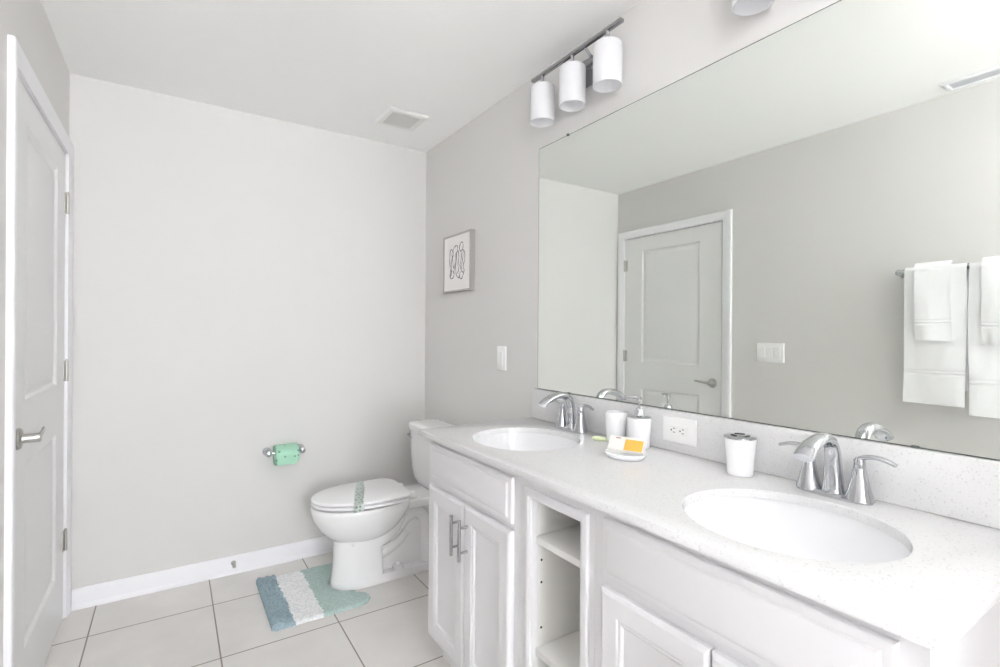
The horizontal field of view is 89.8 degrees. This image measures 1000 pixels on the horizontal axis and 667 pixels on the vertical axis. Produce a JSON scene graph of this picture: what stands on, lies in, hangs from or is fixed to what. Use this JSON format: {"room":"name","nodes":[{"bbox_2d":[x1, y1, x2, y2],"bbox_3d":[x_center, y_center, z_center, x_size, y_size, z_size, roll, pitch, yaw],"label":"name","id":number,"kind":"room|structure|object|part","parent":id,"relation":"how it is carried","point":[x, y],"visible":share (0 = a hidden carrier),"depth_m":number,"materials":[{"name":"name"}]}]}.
{"room":"bathroom","nodes":[
{"label":"bathroom","id":0,"kind":"room"},
{"bbox_2d":[0,0,69,666],"bbox_3d":[-0.349,0.049,-0.334,0.160,2.443,6.250,0,0,-33],"label":"wall","id":1,"kind":"structure","parent":0,"point":[26,20],"depth_m":1.43,"materials":[{"name":"white paint"}]},
{"bbox_2d":[3,34,73,666],"bbox_3d":[-1.715,0.205,1.824,0.116,2.112,1.012,0,0,-33],"label":"door frame","id":2,"kind":"structure","parent":1,"relation":"attached to","point":[18,65],"depth_m":1.44,"materials":[{"name":"white paint"}]},
{"bbox_2d":[14,77,69,666],"bbox_3d":[-1.679,0.233,1.860,0.092,2.036,0.880,0,0,-33],"label":"door","id":3,"kind":"structure","parent":1,"relation":"in","point":[43,202],"depth_m":1.81,"materials":[{"name":"white paint"}]},
{"bbox_3d":[-1.458,0.324,1.554,0.057,0.066,0.066,0,0,-33],"label":"handle","id":4,"kind":"part","parent":3,"relation":"part of","materials":[{"name":"silver metal"}]},
{"bbox_2d":[69,73,425,605],"bbox_3d":[-1.253,0.042,2.809,1.969,2.443,0.100,0,0,-33],"label":"wall","id":5,"kind":"structure","parent":0,"point":[245,284],"depth_m":2.63,"materials":[{"name":"white paint"}]},
{"bbox_2d":[71,536,332,610],"bbox_3d":[-1.219,1.219,2.762,1.748,0.090,0.024,0,0,-33],"label":"baseboard","id":6,"kind":"structure","parent":5,"relation":"attached to","point":[120,589],"depth_m":2.54,"materials":[{"name":"white paint"}]},
{"bbox_2d":[231,561,235,567],"bbox_3d":[-1.388,1.207,2.617,0.024,0.024,0.056,0,0,-33],"label":"door stop","id":7,"kind":"object","parent":5,"relation":"attached to","point":[233,563],"visible":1,"depth_m":2.62,"materials":[{"name":"silver metal"}]},
{"bbox_2d":[262,444,305,456],"bbox_3d":[-1.180,0.644,2.752,0.216,0.044,0.081,0,0,-33],"label":"paper holder","id":8,"kind":"object","parent":5,"relation":"attached to","point":[266,451],"visible":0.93,"depth_m":2.73,"materials":[{"name":"silver metal"}]},
{"bbox_3d":[-1.252,0.644,2.705,0.044,0.044,0.081,0,0,-33],"label":"post","id":9,"kind":"part","parent":8,"relation":"part of","materials":[{"name":"silver metal"}]},
{"bbox_2d":[273,443,298,465],"bbox_3d":[-1.165,0.656,2.730,0.118,0.109,0.110,0,0,-33],"label":"toilet paper roll","id":10,"kind":"object","parent":8,"relation":"hanging from","point":[285,454],"visible":0.98,"depth_m":2.69,"materials":[{"name":"green paper"}]},
{"bbox_3d":[-1.108,0.645,2.799,0.044,0.044,0.081,0,0,-33],"label":"post","id":11,"kind":"part","parent":8,"relation":"part of","materials":[{"name":"silver metal"}]},
{"bbox_2d":[44,552,450,666],"bbox_3d":[0.461,1.326,0.172,1.964,0.100,6.400,0,0,-33],"label":"floor","id":12,"kind":"structure","parent":0,"point":[221,621],"depth_m":2.12,"materials":[{"name":"tile"}]},
{"bbox_2d":[256,563,369,631],"bbox_3d":[-0.914,1.247,2.448,0.439,0.037,0.494,0,0,-33],"label":"rug","id":13,"kind":"object","parent":12,"relation":"on","point":[295,598],"visible":0.93,"depth_m":2.37,"materials":[{"name":"fabric"}]},
{"bbox_2d":[310,419,453,590],"bbox_3d":[-0.593,0.890,2.658,0.785,0.756,0.447,0,0,-33],"label":"toilet","id":14,"kind":"object","parent":12,"relation":"on","point":[386,541],"visible":0.88,"depth_m":2.54,"materials":[{"name":"ceramic"}]},
{"bbox_2d":[354,481,364,512],"bbox_3d":[-0.718,0.828,2.572,0.045,0.038,0.407,0,0,-14],"label":"band","id":15,"kind":"object","parent":14,"relation":"on","point":[360,486],"visible":1,"depth_m":2.48,"materials":[{"name":"green paper"}]},
{"bbox_3d":[-0.722,0.840,2.570,0.463,0.014,0.360,0,0,-33],"label":"seat","id":16,"kind":"part","parent":14,"relation":"part of","materials":[{"name":"white plastic"}]},
{"bbox_3d":[-0.721,0.818,2.570,0.469,0.016,0.364,0,0,-33],"label":"lid","id":17,"kind":"part","parent":14,"relation":"part of","materials":[{"name":"white plastic"}]},
{"bbox_3d":[-0.349,0.711,2.818,0.188,0.312,0.426,0,0,-33],"label":"tank","id":18,"kind":"part","parent":14,"relation":"part of","materials":[{"name":"ceramic"}]},
{"bbox_3d":[-0.348,0.534,2.817,0.204,0.040,0.446,0,0,-33],"label":"tank lid","id":19,"kind":"part","parent":14,"relation":"part of","materials":[{"name":"ceramic"}]},
{"bbox_2d":[428,439,518,666],"bbox_3d":[0.086,0.836,1.814,0.583,0.876,0.598,0,0,-33],"label":"vanity cabinet","id":20,"kind":"object","parent":12,"relation":"on","point":[473,589],"visible":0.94,"depth_m":1.62,"materials":[{"name":"white paint"}]},
{"bbox_3d":[-0.190,0.849,1.787,0.020,0.560,0.268,0,0,-33],"label":"cabinet door","id":21,"kind":"part","parent":20,"relation":"part of","materials":[{"name":"white paint"}]},
{"bbox_3d":[-0.153,0.674,1.681,0.036,0.135,0.012,0,0,-33],"label":"handle","id":22,"kind":"part","parent":20,"relation":"part of","materials":[{"name":"silver metal"}]},
{"bbox_3d":[-0.123,0.674,1.635,0.036,0.135,0.012,0,0,-33],"label":"handle","id":23,"kind":"part","parent":20,"relation":"part of","materials":[{"name":"silver metal"}]},
{"bbox_3d":[-0.114,0.482,1.673,0.020,0.135,0.540,0,0,-33],"label":"drawer","id":24,"kind":"part","parent":20,"relation":"part of","materials":[{"name":"white paint"}]},
{"bbox_3d":[-0.042,0.850,1.560,0.020,0.560,0.268,0,0,-33],"label":"cabinet door","id":25,"kind":"part","parent":20,"relation":"part of","materials":[{"name":"white paint"}]},
{"bbox_2d":[518,477,595,666],"bbox_3d":[0.353,0.837,1.447,0.537,0.876,0.307,0,0,-33],"label":"base cabinet","id":26,"kind":"object","parent":12,"relation":"on","point":[557,532],"visible":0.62,"depth_m":1.39,"materials":[{"name":"white paint"}]},
{"bbox_3d":[0.362,0.881,1.440,0.501,0.019,0.199,0,0,-33],"label":"shelf","id":27,"kind":"part","parent":26,"relation":"part of","materials":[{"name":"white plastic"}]},
{"bbox_3d":[0.364,0.572,1.440,0.501,0.019,0.199,0,0,-33],"label":"shelf","id":28,"kind":"part","parent":26,"relation":"part of","materials":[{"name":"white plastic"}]},
{"bbox_2d":[595,509,999,666],"bbox_3d":[0.588,0.839,1.046,0.583,0.876,0.620,0,0,-33],"label":"vanity cabinet","id":29,"kind":"object","parent":12,"relation":"on","point":[660,601],"visible":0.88,"depth_m":0.90,"materials":[{"name":"white paint"}]},
{"bbox_3d":[0.307,0.853,1.027,0.020,0.560,0.275,0,0,-33],"label":"cabinet door","id":30,"kind":"part","parent":29,"relation":"part of","materials":[{"name":"white paint"}]},
{"bbox_2d":[418,417,999,653],"bbox_3d":[0.354,0.387,1.442,0.571,0.020,1.589,0,0,-33],"label":"countertop","id":31,"kind":"structure","parent":29,"relation":"on","point":[930,597],"depth_m":0.98,"materials":[{"name":"stone"}]},
{"bbox_2d":[474,433,577,450],"bbox_3d":[0.091,0.470,1.802,0.423,0.148,0.456,0,0,-33],"label":"sink","id":32,"kind":"object","parent":31,"relation":"in","point":[509,441],"visible":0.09,"depth_m":1.98,"materials":[{"name":"white ceramic"}]},
{"bbox_2d":[538,392,594,433],"bbox_3d":[0.226,0.299,1.914,0.182,0.153,0.248,0,0,-33],"label":"faucet","id":33,"kind":"object","parent":31,"relation":"on","point":[567,420],"visible":1,"depth_m":1.92,"materials":[{"name":"silver metal"}]},
{"bbox_3d":[0.223,0.296,1.912,0.174,0.147,0.049,0,0,-33],"label":"spout","id":34,"kind":"part","parent":33,"relation":"part of","materials":[{"name":"silver metal"}]},
{"bbox_3d":[0.232,0.278,2.016,0.021,0.026,0.083,0,0,-33],"label":"lever","id":35,"kind":"part","parent":33,"relation":"part of","materials":[{"name":"silver metal"}]},
{"bbox_3d":[0.247,0.322,1.991,0.057,0.096,0.057,0,0,-33],"label":"handle","id":36,"kind":"part","parent":33,"relation":"part of","materials":[{"name":"silver metal"}]},
{"bbox_3d":[0.276,0.371,1.947,0.052,0.011,0.158,0,0,-33],"label":"plate","id":37,"kind":"part","parent":33,"relation":"part of","materials":[{"name":"silver metal"}]},
{"bbox_3d":[0.306,0.322,1.902,0.057,0.096,0.057,0,0,-33],"label":"handle","id":38,"kind":"part","parent":33,"relation":"part of","materials":[{"name":"silver metal"}]},
{"bbox_3d":[0.322,0.278,1.877,0.021,0.026,0.083,0,0,-33],"label":"lever","id":39,"kind":"part","parent":33,"relation":"part of","materials":[{"name":"silver metal"}]},
{"bbox_2d":[592,436,606,440],"bbox_3d":[0.355,0.371,1.775,0.060,0.010,0.036,0,0,38],"label":"soap","id":40,"kind":"object","parent":31,"relation":"on","point":[599,438],"visible":0.84,"depth_m":1.76,"materials":[{"name":"beige wax"}]},
{"bbox_2d":[604,410,627,441],"bbox_3d":[0.405,0.325,1.754,0.079,0.104,0.079,0,0,-33],"label":"tumbler","id":41,"kind":"object","parent":31,"relation":"on","point":[615,420],"visible":0.75,"depth_m":1.72,"materials":[{"name":"white ceramic"}]},
{"bbox_2d":[604,449,647,460],"bbox_3d":[0.382,0.368,1.522,0.127,0.018,0.103,0,0,36],"label":"soap dish","id":42,"kind":"object","parent":31,"relation":"on","point":[615,455],"visible":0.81,"depth_m":1.49,"materials":[{"name":"white ceramic"}]},
{"bbox_2d":[607,435,646,455],"bbox_3d":[0.388,0.341,1.530,0.110,0.047,0.043,0,0,34],"label":"soap box","id":43,"kind":"object","parent":42,"relation":"in","point":[636,446],"visible":1,"depth_m":1.52,"materials":[{"name":"white cardboard"}]},
{"bbox_2d":[624,396,651,448],"bbox_3d":[0.461,0.292,1.661,0.080,0.170,0.080,0,0,-15],"label":"soap dispenser","id":44,"kind":"object","parent":31,"relation":"on","point":[638,423],"visible":0.92,"depth_m":1.63,"materials":[{"name":"white ceramic"}]},
{"bbox_2d":[627,417,651,448],"bbox_3d":[0.461,0.327,1.661,0.080,0.100,0.080,0,0,-33],"label":"bottle","id":45,"kind":"object","parent":44,"relation":"attached to","point":[638,427],"depth_m":1.63,"materials":[{"name":"white ceramic"}]},
{"bbox_2d":[723,433,757,477],"bbox_3d":[0.646,0.325,1.349,0.084,0.107,0.084,0,0,-33],"label":"toothbrush holder","id":46,"kind":"object","parent":31,"relation":"on","point":[740,448],"visible":1,"depth_m":1.32,"materials":[{"name":"white ceramic"}]},
{"bbox_3d":[0.646,0.276,1.349,0.084,0.008,0.084,0,0,-33],"label":"holder lid","id":47,"kind":"part","parent":46,"relation":"part of","materials":[{"name":"silver metal"}]},
{"bbox_2d":[684,497,910,563],"bbox_3d":[0.582,0.474,1.025,0.423,0.148,0.456,0,0,-33],"label":"sink","id":48,"kind":"object","parent":31,"relation":"in","point":[786,528],"visible":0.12,"depth_m":1.17,"materials":[{"name":"white ceramic"}]},
{"bbox_2d":[779,432,897,505],"bbox_3d":[0.731,0.303,1.142,0.182,0.153,0.248,0,0,-33],"label":"faucet","id":49,"kind":"object","parent":31,"relation":"on","point":[859,491],"visible":1,"depth_m":1.14,"materials":[{"name":"silver metal"}]},
{"bbox_3d":[0.736,0.281,1.244,0.021,0.026,0.083,0,0,-33],"label":"lever","id":50,"kind":"part","parent":49,"relation":"part of","materials":[{"name":"silver metal"}]},
{"bbox_3d":[0.752,0.326,1.220,0.057,0.096,0.057,0,0,-33],"label":"handle","id":51,"kind":"part","parent":49,"relation":"part of","materials":[{"name":"silver metal"}]},
{"bbox_3d":[0.728,0.300,1.140,0.174,0.147,0.049,0,0,-33],"label":"spout","id":52,"kind":"part","parent":49,"relation":"part of","materials":[{"name":"silver metal"}]},
{"bbox_3d":[0.781,0.374,1.175,0.052,0.011,0.158,0,0,-33],"label":"plate","id":53,"kind":"part","parent":49,"relation":"part of","materials":[{"name":"silver metal"}]},
{"bbox_3d":[0.811,0.326,1.130,0.057,0.096,0.057,0,0,-33],"label":"handle","id":54,"kind":"part","parent":49,"relation":"part of","materials":[{"name":"silver metal"}]},
{"bbox_3d":[0.827,0.282,1.106,0.021,0.026,0.083,0,0,-33],"label":"lever","id":55,"kind":"part","parent":49,"relation":"part of","materials":[{"name":"silver metal"}]},
{"bbox_3d":[0.459,0.854,0.794,0.020,0.560,0.275,0,0,-33],"label":"cabinet door","id":56,"kind":"part","parent":29,"relation":"part of","materials":[{"name":"white paint"}]},
{"bbox_2d":[41,0,641,151],"bbox_3d":[0.478,-1.217,0.171,1.964,0.100,6.400,0,0,-33],"label":"ceiling","id":57,"kind":"structure","parent":0,"point":[337,66],"depth_m":2.08,"materials":[{"name":"white paint"}]},
{"bbox_2d":[375,106,428,130],"bbox_3d":[-0.538,-1.168,2.743,0.224,0.012,0.224,0,0,-33],"label":"ceiling vent","id":58,"kind":"object","parent":57,"relation":"in","point":[392,116],"visible":1,"depth_m":2.72,"materials":[{"name":"white plastic"}]},
{"bbox_2d":[383,112,419,128],"bbox_3d":[-0.538,-1.165,2.743,0.154,0.006,0.151,0,0,-33],"label":"grille","id":59,"kind":"object","parent":58,"relation":"attached to","point":[395,119],"depth_m":2.74,"materials":[{"name":"white"}]},
{"bbox_2d":[425,0,996,460],"bbox_3d":[0.973,0.058,0.501,0.760,2.443,6.200,0,0,-33],"label":"wall","id":60,"kind":"structure","parent":0,"point":[483,177],"depth_m":2.44,"materials":[{"name":"white paint"}]},
{"bbox_2d":[443,229,474,293],"bbox_3d":[-0.237,-0.401,2.848,0.029,0.328,0.325,0,0,-33],"label":"framed picture","id":61,"kind":"object","parent":60,"relation":"attached to","point":[459,248],"visible":1,"depth_m":2.82,"materials":[{"name":"white paper"}]},
{"bbox_2d":[497,346,505,370],"bbox_3d":[0.007,0.123,2.489,0.010,0.119,0.075,0,0,-33],"label":"light switch","id":62,"kind":"object","parent":60,"relation":"attached to","point":[501,350],"visible":1,"depth_m":2.48,"materials":[{"name":"white plastic"}]},
{"bbox_2d":[530,17,623,127],"bbox_3d":[0.289,-0.998,1.970,0.117,0.210,0.520,0,0,-33],"label":"vanity light","id":63,"kind":"object","parent":60,"relation":"attached to","point":[602,70],"visible":1,"depth_m":1.92,"materials":[{"name":"silver metal"}]},
{"bbox_3d":[0.180,-0.970,2.126,0.104,0.153,0.104,0,0,-33],"label":"lamp shade","id":64,"kind":"part","parent":63,"relation":"part of","materials":[{"name":"white glass"}]},
{"bbox_3d":[0.284,-0.969,1.967,0.104,0.153,0.104,0,0,-33],"label":"lamp shade","id":65,"kind":"part","parent":63,"relation":"part of","materials":[{"name":"white glass"}]},
{"bbox_3d":[0.343,-1.082,1.931,0.053,0.035,0.012,0,0,-38],"label":"arm","id":66,"kind":"part","parent":63,"relation":"part of","materials":[{"name":"silver metal"}]},
{"bbox_3d":[0.388,-0.968,1.808,0.104,0.153,0.104,0,0,-33],"label":"lamp shade","id":67,"kind":"part","parent":63,"relation":"part of","materials":[{"name":"white glass"}]},
{"bbox_2d":[732,0,774,15],"bbox_3d":[0.794,-0.994,1.199,0.117,0.210,0.520,0,0,-33],"label":"vanity light","id":68,"kind":"object","parent":60,"relation":"attached to","point":[739,7],"visible":1,"depth_m":1.40,"materials":[{"name":"silver metal"}]},
{"bbox_2d":[532,388,999,528],"bbox_3d":[0.585,0.314,1.589,0.024,0.129,1.581,0,0,-33],"label":"backsplash","id":69,"kind":"structure","parent":60,"relation":"attached to","point":[961,487],"depth_m":1.15,"materials":[{"name":"stone"}]},
{"bbox_2d":[663,415,696,446],"bbox_3d":[0.566,0.308,1.587,0.008,0.081,0.123,0,0,-33],"label":"power outlet","id":70,"kind":"object","parent":69,"relation":"attached to","point":[676,430],"visible":1,"depth_m":1.58,"materials":[{"name":"white plastic"}]},
{"bbox_2d":[670,424,687,437],"bbox_3d":[0.564,0.308,1.585,0.002,0.035,0.067,0,0,-33],"label":"receptacle","id":71,"kind":"object","parent":70,"relation":"attached to","point":[676,430],"depth_m":1.58,"materials":[{"name":"white plastic"}]},
{"bbox_2d":[537,0,999,460],"bbox_3d":[0.590,-0.286,1.601,0.010,1.080,1.533,0,0,-33],"label":"mirror","id":72,"kind":"object","parent":60,"relation":"attached to","point":[799,229],"visible":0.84,"depth_m":1.29,"materials":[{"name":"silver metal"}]}
]}

